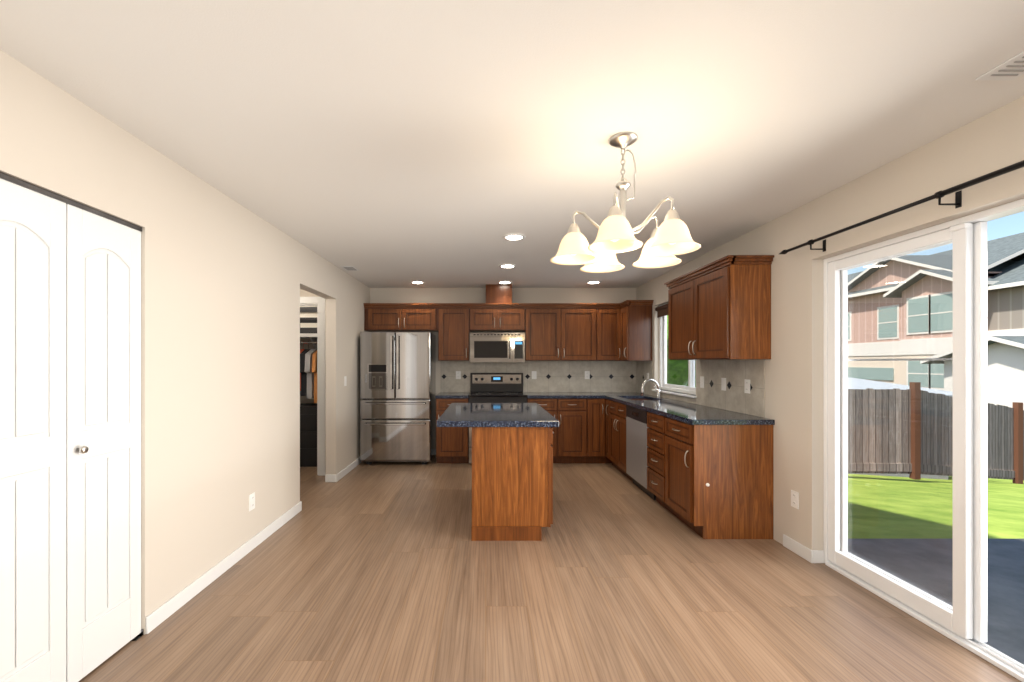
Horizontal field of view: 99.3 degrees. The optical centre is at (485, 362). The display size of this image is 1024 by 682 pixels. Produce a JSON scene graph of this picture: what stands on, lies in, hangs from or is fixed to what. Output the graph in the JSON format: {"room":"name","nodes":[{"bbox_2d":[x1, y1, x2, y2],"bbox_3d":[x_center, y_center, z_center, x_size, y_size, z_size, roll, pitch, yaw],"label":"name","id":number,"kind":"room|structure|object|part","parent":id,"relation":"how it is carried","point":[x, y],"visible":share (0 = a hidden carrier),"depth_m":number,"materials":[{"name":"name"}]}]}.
{"room":"kitchen","nodes":[
{"label":"kitchen","id":0,"kind":"room"},
{"bbox_2d":[0,49,369,634],"bbox_3d":[-1.750,0.130,2.175,0.120,2.440,8.350,0,0,0],"label":"wall","id":1,"kind":"structure","parent":0,"point":[225,279],"depth_m":2.57,"materials":[{"name":"beige paint"}]},
{"bbox_2d":[0,178,140,681],"bbox_3d":[-1.703,0.345,1.387,0.064,1.986,1.530,0,0,0],"label":"closet door","id":2,"kind":"structure","parent":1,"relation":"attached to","point":[70,384],"depth_m":1.77,"materials":[{"name":"white paint"}]},
{"bbox_3d":[-1.688,0.365,1.387,0.034,0.033,0.891,0,0,0],"label":"closet door knobs","id":3,"kind":"part","parent":2,"relation":"part of","materials":[{"name":"silver metal"}]},
{"bbox_2d":[0,172,143,640],"bbox_3d":[-1.730,0.340,1.387,0.070,2.018,1.532,0,0,0],"label":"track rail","id":4,"kind":"object","parent":1,"relation":"attached to","point":[17,181],"visible":0.42,"depth_m":1.78,"materials":[{"name":"metal"}]},
{"bbox_2d":[146,501,301,633],"bbox_3d":[-1.685,1.308,3.059,0.017,0.085,1.807,0,0,0],"label":"baseboard","id":5,"kind":"structure","parent":1,"relation":"attached to","point":[165,611],"depth_m":2.67,"materials":[{"name":"white paint"}]},
{"bbox_2d":[249,492,254,510],"bbox_3d":[-1.685,1.005,3.136,0.008,0.116,0.072,0,0,0],"label":"outlet","id":6,"kind":"object","parent":1,"relation":"attached to","point":[252,501],"visible":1,"depth_m":3.13,"materials":[{"name":"white plastic"}]},
{"bbox_2d":[344,376,346,385],"bbox_3d":[-1.685,0.225,5.220,0.010,0.116,0.072,0,0,0],"label":"light switch","id":7,"kind":"object","parent":1,"relation":"attached to","point":[345,380],"visible":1,"depth_m":5.21,"materials":[{"name":"white plastic"}]},
{"bbox_2d":[334,457,361,481],"bbox_3d":[-1.685,1.308,5.602,0.017,0.085,1.417,0,0,0],"label":"baseboard","id":8,"kind":"structure","parent":1,"relation":"attached to","point":[341,474],"depth_m":5.24,"materials":[{"name":"white paint"}]},
{"bbox_2d":[300,338,313,402],"bbox_3d":[-2.555,0.130,5.875,1.490,2.440,1.150,0,0,0],"label":"wall","id":9,"kind":"structure","parent":0,"point":[304,399],"depth_m":6.35,"materials":[{"name":"beige paint"}]},
{"bbox_2d":[300,333,316,348],"bbox_3d":[-2.502,-0.220,5.945,1.375,0.300,0.790,0,0,0],"label":"shelf","id":10,"kind":"object","parent":9,"relation":"attached to","point":[312,337],"visible":0.15,"depth_m":5.55,"materials":[{"name":"white paint"}]},
{"bbox_2d":[300,342,316,343],"bbox_3d":[-2.502,-0.270,5.920,1.375,0.060,0.060,0,0,0],"label":"rod","id":11,"kind":"object","parent":10,"relation":"attached to","point":[308,342],"visible":0.08,"depth_m":5.91,"materials":[{"name":"silver metal"}]},
{"bbox_2d":[300,344,316,402],"bbox_3d":[-2.293,0.121,5.920,0.701,0.830,0.520,0,0,0],"label":"clothes","id":12,"kind":"object","parent":11,"relation":"hanging from","point":[308,372],"visible":0.21,"depth_m":5.74,"materials":[{"name":"white fabric"}]},
{"bbox_2d":[300,317,316,332],"bbox_3d":[-2.285,-0.475,5.810,0.570,0.209,0.420,0,0,0],"label":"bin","id":13,"kind":"object","parent":10,"relation":"on","point":[308,324],"visible":0.33,"depth_m":5.62,"materials":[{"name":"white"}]},
{"bbox_2d":[300,306,316,316],"bbox_3d":[-2.275,-0.701,5.809,0.470,0.238,0.363,0,0,0],"label":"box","id":14,"kind":"object","parent":13,"relation":"on","point":[308,311],"visible":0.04,"depth_m":5.64,"materials":[{"name":"white"}]},
{"bbox_2d":[300,289,319,296],"bbox_3d":[-2.995,0.130,5.250,2.370,2.440,0.100,0,0,0],"label":"wall","id":15,"kind":"structure","parent":0,"point":[303,293],"depth_m":5.19,"materials":[{"name":"beige paint"}]},
{"bbox_2d":[300,297,324,475],"bbox_3d":[-2.390,0.282,5.241,0.950,2.135,0.118,0,0,0],"label":"trim","id":16,"kind":"structure","parent":15,"relation":"attached to","point":[319,302],"depth_m":5.18,"materials":[{"name":"white paint"}]},
{"bbox_2d":[370,288,635,394],"bbox_3d":[0.275,0.130,6.430,4.170,2.440,0.160,0,0,0],"label":"wall","id":17,"kind":"structure","parent":0,"point":[478,295],"depth_m":6.35,"materials":[{"name":"beige paint"}]},
{"bbox_2d":[364,307,410,331],"bbox_3d":[-1.395,-0.611,6.181,0.584,0.332,0.332,0,0,0],"label":"upper cabinet","id":18,"kind":"object","parent":17,"relation":"attached to","point":[376,319],"depth_m":6.02,"materials":[{"name":"brown wood"}]},
{"bbox_2d":[407,307,438,331],"bbox_3d":[-0.942,-0.611,6.181,0.564,0.332,0.332,0,0,0],"label":"upper cabinet","id":19,"kind":"object","parent":17,"relation":"attached to","point":[419,319],"depth_m":6.03,"materials":[{"name":"brown wood"}]},
{"bbox_2d":[435,307,470,362],"bbox_3d":[-0.444,-0.401,6.181,0.432,0.752,0.332,0,0,0],"label":"upper cabinet","id":20,"kind":"object","parent":17,"relation":"attached to","point":[454,331],"depth_m":6.03,"materials":[{"name":"brown wood"}]},
{"bbox_2d":[471,307,502,331],"bbox_3d":[-0.002,-0.611,6.181,0.446,0.332,0.332,0,0,0],"label":"upper cabinet","id":21,"kind":"object","parent":17,"relation":"attached to","point":[483,319],"depth_m":6.02,"materials":[{"name":"brown wood"}]},
{"bbox_2d":[470,333,524,361],"bbox_3d":[0.160,-0.205,6.126,0.758,0.406,0.424,0,0,0],"label":"microwave","id":22,"kind":"object","parent":21,"relation":"attached to","point":[497,347],"visible":1,"depth_m":5.96,"materials":[{"name":"metal"}]},
{"bbox_2d":[483,284,511,306],"bbox_3d":[0.182,-0.952,6.203,0.365,0.271,0.290,0,0,0],"label":"cover","id":23,"kind":"object","parent":17,"relation":"attached to","point":[497,295],"depth_m":6.06,"materials":[{"name":"brown wood"}]},
{"bbox_2d":[503,307,526,331],"bbox_3d":[0.322,-0.611,6.181,0.446,0.332,0.332,0,0,0],"label":"upper cabinet","id":24,"kind":"object","parent":17,"relation":"attached to","point":[514,318],"depth_m":6.03,"materials":[{"name":"brown wood"}]},
{"bbox_2d":[440,360,636,392],"bbox_3d":[0.768,0.205,6.342,2.857,0.458,0.010,0,0,0],"label":"backsplash","id":25,"kind":"structure","parent":17,"relation":"attached to","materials":[{"name":"tile"}]},
{"bbox_2d":[455,371,460,379],"bbox_3d":[-0.400,0.185,6.334,0.072,0.116,0.008,0,0,0],"label":"outlet","id":26,"kind":"object","parent":25,"relation":"attached to","point":[457,373],"depth_m":6.33,"materials":[{"name":"white plastic"}]},
{"bbox_2d":[531,371,536,379],"bbox_3d":[0.705,0.185,6.334,0.072,0.116,0.010,0,0,0],"label":"outlet","id":27,"kind":"object","parent":25,"relation":"attached to","point":[533,373],"depth_m":6.33,"materials":[{"name":"white plastic"}]},
{"bbox_2d":[584,371,589,379],"bbox_3d":[1.480,0.185,6.334,0.072,0.116,0.008,0,0,0],"label":"outlet","id":28,"kind":"object","parent":25,"relation":"attached to","point":[586,373],"depth_m":6.33,"materials":[{"name":"white plastic"}]},
{"bbox_2d":[523,307,590,362],"bbox_3d":[1.075,-0.401,6.181,1.053,0.752,0.332,0,0,0],"label":"upper cabinet","id":29,"kind":"object","parent":17,"relation":"attached to","point":[553,334],"depth_m":6.03,"materials":[{"name":"brown wood"}]},
{"bbox_3d":[0.100,-0.786,6.026,3.574,0.062,0.062,0,0,0],"label":"crown","id":30,"kind":"part","parent":29,"relation":"part of","materials":[{"name":"brown wood"}]},
{"bbox_2d":[591,303,618,362],"bbox_3d":[1.679,-0.401,6.153,0.422,0.752,0.389,0,0,0],"label":"upper cabinet","id":31,"kind":"object","parent":17,"relation":"attached to","point":[604,316],"depth_m":6.02,"materials":[{"name":"brown wood"}]},
{"bbox_2d":[0,0,1023,287],"bbox_3d":[-0.970,-1.130,2.205,6.660,0.080,8.610,0,0,0],"label":"ceiling","id":32,"kind":"structure","parent":0,"point":[406,142],"depth_m":1.83,"materials":[{"name":"white paint"}]},
{"bbox_2d":[341,266,358,270],"bbox_3d":[-1.565,-1.085,5.020,0.150,0.008,0.220,0,0,0],"label":"ceiling vent","id":33,"kind":"object","parent":32,"relation":"in","point":[350,268],"visible":0.96,"depth_m":5.00,"materials":[{"name":"white metal"}]},
{"bbox_2d":[410,281,424,283],"bbox_3d":[-0.926,-1.084,5.900,0.196,0.012,0.196,0,0,0],"label":"recessed light","id":34,"kind":"object","parent":32,"relation":"in","point":[417,282],"visible":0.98,"depth_m":5.88,"materials":[{"name":"white paint"}]},
{"bbox_2d":[498,281,511,283],"bbox_3d":[0.260,-1.084,5.900,0.196,0.012,0.196,0,0,0],"label":"recessed light","id":35,"kind":"object","parent":32,"relation":"in","point":[504,282],"visible":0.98,"depth_m":5.88,"materials":[{"name":"white paint"}]},
{"bbox_2d":[499,264,515,267],"bbox_3d":[0.245,-1.084,4.900,0.196,0.012,0.196,0,0,0],"label":"recessed light","id":36,"kind":"object","parent":32,"relation":"in","point":[507,265],"visible":0.96,"depth_m":4.88,"materials":[{"name":"white paint"}]},
{"bbox_2d":[503,234,524,240],"bbox_3d":[0.246,-1.084,3.770,0.196,0.012,0.196,0,0,0],"label":"recessed light","id":37,"kind":"object","parent":32,"relation":"in","point":[513,237],"visible":1,"depth_m":3.75,"materials":[{"name":"white paint"}]},
{"bbox_2d":[586,281,600,283],"bbox_3d":[1.465,-1.084,5.900,0.196,0.012,0.196,0,0,0],"label":"recessed light","id":38,"kind":"object","parent":32,"relation":"in","point":[592,282],"visible":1,"depth_m":5.87,"materials":[{"name":"white paint"}]},
{"bbox_2d":[550,132,700,272],"bbox_3d":[0.657,-0.799,2.130,0.674,0.582,0.677,0,0,0],"label":"chandelier","id":39,"kind":"object","parent":32,"relation":"hanging from","point":[669,239],"visible":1,"depth_m":2.06,"materials":[{"name":"white glass"}]},
{"bbox_2d":[975,51,1023,79],"bbox_3d":[1.952,-1.084,1.515,0.144,0.010,0.310,0,0,0],"label":"ceiling vent","id":40,"kind":"object","parent":32,"relation":"in","point":[1012,68],"visible":1,"depth_m":1.61,"materials":[{"name":"white metal"}]},
{"bbox_2d":[79,455,1020,681],"bbox_3d":[-0.980,1.380,2.205,6.640,0.060,8.610,0,0,0],"label":"floor","id":41,"kind":"structure","parent":0,"point":[379,572],"depth_m":2.40,"materials":[{"name":"brown wood"}]},
{"bbox_2d":[300,403,316,466],"bbox_3d":[-2.350,0.960,5.812,0.800,0.780,0.475,0,0,0],"label":"dresser","id":42,"kind":"object","parent":41,"relation":"on","point":[308,434],"visible":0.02,"depth_m":5.61,"materials":[{"name":"black wood"}]},
{"bbox_2d":[360,332,435,463],"bbox_3d":[-1.183,0.474,5.973,0.915,1.752,0.715,0,0,0],"label":"fridge","id":43,"kind":"object","parent":41,"relation":"on","point":[397,396],"visible":1,"depth_m":5.67,"materials":[{"name":"metal"}]},
{"bbox_2d":[436,395,468,462],"bbox_3d":[-0.444,0.913,6.037,0.432,0.875,0.622,0,0,0],"label":"base cabinet","id":44,"kind":"object","parent":41,"relation":"on","point":[452,443],"depth_m":5.73,"materials":[{"name":"brown wood"}]},
{"bbox_2d":[435,391,469,398],"bbox_3d":[-0.447,0.455,6.032,0.437,0.040,0.631,0,0,0],"label":"countertop","id":45,"kind":"structure","parent":44,"relation":"on","point":[443,394],"depth_m":5.75,"materials":[{"name":"grey stone"}]},
{"bbox_2d":[469,373,526,462],"bbox_3d":[0.160,0.740,5.992,0.764,1.180,0.687,0,0,0],"label":"range","id":46,"kind":"object","parent":41,"relation":"on","point":[496,387],"visible":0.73,"depth_m":6.26,"materials":[{"name":"metal"}]},
{"bbox_2d":[471,427,553,540],"bbox_3d":[0.218,0.920,3.984,0.652,0.860,1.392,0,0,0],"label":"kitchen island","id":47,"kind":"object","parent":41,"relation":"on","point":[512,473],"depth_m":3.30,"materials":[{"name":"brown wood"}]},
{"bbox_2d":[436,403,558,426],"bbox_3d":[0.090,0.462,3.990,0.924,0.048,1.450,0,0,0],"label":"island countertop","id":48,"kind":"structure","parent":47,"relation":"on","point":[457,414],"depth_m":3.53,"materials":[{"name":"grey stone"}]},
{"bbox_2d":[527,399,578,462],"bbox_3d":[0.975,0.913,6.037,0.855,0.875,0.622,0,0,0],"label":"base cabinet","id":49,"kind":"object","parent":41,"relation":"on","point":[565,444],"depth_m":5.73,"materials":[{"name":"brown wood"}]},
{"bbox_2d":[523,391,638,398],"bbox_3d":[1.373,0.455,6.032,1.649,0.040,0.631,0,0,0],"label":"countertop","id":50,"kind":"structure","parent":49,"relation":"on","point":[530,394],"depth_m":5.89,"materials":[{"name":"grey stone"}]},
{"bbox_2d":[579,399,598,462],"bbox_3d":[1.425,0.913,6.003,0.319,0.875,0.689,0,0,0],"label":"base cabinet","id":51,"kind":"object","parent":41,"relation":"on","point":[588,408],"depth_m":5.73,"materials":[{"name":"brown wood"}]},
{"bbox_2d":[599,399,610,462],"bbox_3d":[1.853,0.913,5.614,0.689,0.875,0.265,0,0,0],"label":"base cabinet","id":52,"kind":"object","parent":41,"relation":"on","point":[604,404],"depth_m":5.73,"materials":[{"name":"brown wood"}]},
{"bbox_2d":[611,399,642,472],"bbox_3d":[1.886,0.913,5.246,0.621,0.875,0.746,0,0,0],"label":"base cabinet","id":53,"kind":"object","parent":41,"relation":"on","point":[618,410],"depth_m":5.17,"materials":[{"name":"brown wood"}]},
{"bbox_2d":[623,415,646,493],"bbox_3d":[1.861,0.978,4.601,0.572,0.745,0.682,0,0,0],"label":"dishwasher","id":54,"kind":"object","parent":41,"relation":"on","point":[634,429],"depth_m":4.57,"materials":[{"name":"grey metal"}]},
{"bbox_2d":[643,411,662,505],"bbox_3d":[1.886,0.913,4.009,0.621,0.875,0.495,0,0,0],"label":"base cabinet","id":55,"kind":"object","parent":41,"relation":"on","point":[654,421],"depth_m":4.06,"materials":[{"name":"brown wood"}]},
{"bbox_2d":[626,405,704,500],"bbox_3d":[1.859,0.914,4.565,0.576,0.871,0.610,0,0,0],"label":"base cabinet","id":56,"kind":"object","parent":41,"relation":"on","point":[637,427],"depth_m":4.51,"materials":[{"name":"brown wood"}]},
{"bbox_2d":[663,415,772,538],"bbox_3d":[1.886,0.913,3.574,0.621,0.875,0.512,0,0,0],"label":"base cabinet","id":57,"kind":"object","parent":41,"relation":"on","point":[701,465],"depth_m":3.32,"materials":[{"name":"brown wood"}]},
{"bbox_2d":[603,395,774,426],"bbox_3d":[1.882,0.455,4.508,0.630,0.040,2.417,0,0,0],"label":"countertop","id":58,"kind":"structure","parent":57,"relation":"on","point":[695,414],"depth_m":3.77,"materials":[{"name":"grey stone"}]},
{"bbox_2d":[639,379,662,398],"bbox_3d":[2.034,0.319,5.382,0.260,0.232,0.118,0,0,0],"label":"faucet","id":59,"kind":"object","parent":58,"relation":"on","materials":[{"name":"silver metal"}]},
{"bbox_2d":[636,96,1023,549],"bbox_3d":[2.280,0.130,2.175,0.160,2.440,8.350,0,0,0],"label":"wall","id":60,"kind":"structure","parent":0,"point":[992,141],"depth_m":2.93,"materials":[{"name":"beige paint"}]},
{"bbox_2d":[619,303,652,362],"bbox_3d":[2.010,-0.401,5.884,0.374,0.752,0.306,0,0,0],"label":"upper cabinet","id":61,"kind":"object","parent":60,"relation":"attached to","point":[635,319],"depth_m":5.73,"materials":[{"name":"brown wood"}]},
{"bbox_2d":[652,303,696,397],"bbox_3d":[2.250,-0.184,5.105,0.160,1.112,1.150,0,0,0],"label":"kitchen window","id":62,"kind":"structure","parent":60,"relation":"in","point":[679,389],"depth_m":5.40,"materials":[{"name":"white plastic"}]},
{"bbox_2d":[655,304,667,317],"bbox_3d":[2.230,-0.649,5.105,0.055,0.138,1.090,0,0,0],"label":"blind","id":63,"kind":"object","parent":62,"relation":"attached to","point":[662,310],"visible":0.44,"depth_m":5.48,"materials":[{"name":"brown"}]},
{"bbox_2d":[635,359,764,417],"bbox_3d":[2.192,0.204,4.879,0.010,0.459,2.918,0,0,0],"label":"backsplash","id":64,"kind":"structure","parent":60,"relation":"attached to","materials":[{"name":"tile"}]},
{"bbox_2d":[700,376,704,388],"bbox_3d":[2.184,0.200,4.390,0.010,0.116,0.072,0,0,0],"label":"outlet","id":65,"kind":"object","parent":64,"relation":"attached to","point":[702,378],"depth_m":4.37,"materials":[{"name":"white plastic"}]},
{"bbox_2d":[721,377,726,390],"bbox_3d":[2.184,0.200,3.990,0.010,0.116,0.072,0,0,0],"label":"outlet","id":66,"kind":"object","parent":64,"relation":"attached to","point":[723,379],"depth_m":3.98,"materials":[{"name":"white plastic"}]},
{"bbox_2d":[744,379,750,393],"bbox_3d":[2.184,0.200,3.630,0.008,0.116,0.072,0,0,0],"label":"outlet","id":67,"kind":"object","parent":64,"relation":"attached to","point":[747,382],"depth_m":3.62,"materials":[{"name":"white plastic"}]},
{"bbox_2d":[667,259,772,362],"bbox_3d":[2.031,-0.401,3.898,0.331,0.752,1.104,0,0,0],"label":"upper cabinet","id":68,"kind":"object","parent":60,"relation":"attached to","point":[721,313],"depth_m":3.44,"materials":[{"name":"brown wood"}]},
{"bbox_3d":[2.021,-0.786,4.673,0.352,0.062,2.729,0,0,0],"label":"crown","id":69,"kind":"part","parent":68,"relation":"part of","materials":[{"name":"brown wood"}]},
{"bbox_2d":[791,490,798,508],"bbox_3d":[2.195,0.974,3.088,0.008,0.116,0.072,0,0,0],"label":"outlet","id":70,"kind":"object","parent":60,"relation":"attached to","point":[794,499],"visible":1,"depth_m":3.08,"materials":[{"name":"white plastic"}]},
{"bbox_2d":[783,534,818,562],"bbox_3d":[2.203,1.308,3.058,0.033,0.085,0.283,0,0,0],"label":"baseboard","id":71,"kind":"structure","parent":60,"relation":"attached to","point":[812,556],"depth_m":3.01,"materials":[{"name":"white paint"}]},
{"bbox_2d":[779,160,1023,253],"bbox_3d":[2.147,-0.758,1.800,0.106,0.076,2.670,0,0,0],"label":"curtain rod","id":72,"kind":"object","parent":60,"relation":"attached to","point":[938,195],"visible":1,"depth_m":2.02,"materials":[{"name":"black metal"}]},
{"bbox_2d":[828,222,986,641],"bbox_3d":[2.319,0.327,2.467,0.112,1.975,0.861,0,0,0],"label":"sliding glass door","id":73,"kind":"structure","parent":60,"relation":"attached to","point":[966,618],"depth_m":2.09,"materials":[{"name":"white plastic"}]},
{"bbox_2d":[837,241,952,610],"bbox_3d":[2.317,0.314,2.466,0.048,1.840,0.745,0,0,0],"label":"window","id":74,"kind":"structure","parent":73,"relation":"attached to","point":[895,441],"depth_m":2.42,"materials":[{"name":"clear glass"}]},
{"bbox_2d":[823,198,1023,681],"bbox_3d":[2.314,0.328,2.030,0.102,2.045,1.800,0,0,0],"label":"door frame","id":75,"kind":"structure","parent":60,"relation":"attached to","point":[1001,660],"depth_m":2.35,"materials":[{"name":"white plastic"}]},
{"label":"outside","id":76,"kind":"structure","parent":0,"visible":0},
{"bbox_2d":[667,232,1023,664],"bbox_3d":[11.000,0.752,14.000,38.000,13.505,40.000,0,0,0],"label":"garden","id":77,"kind":"object","parent":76,"point":[1005,445],"visible":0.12,"depth_m":9.62,"materials":[{"name":"plant"}]}
]}

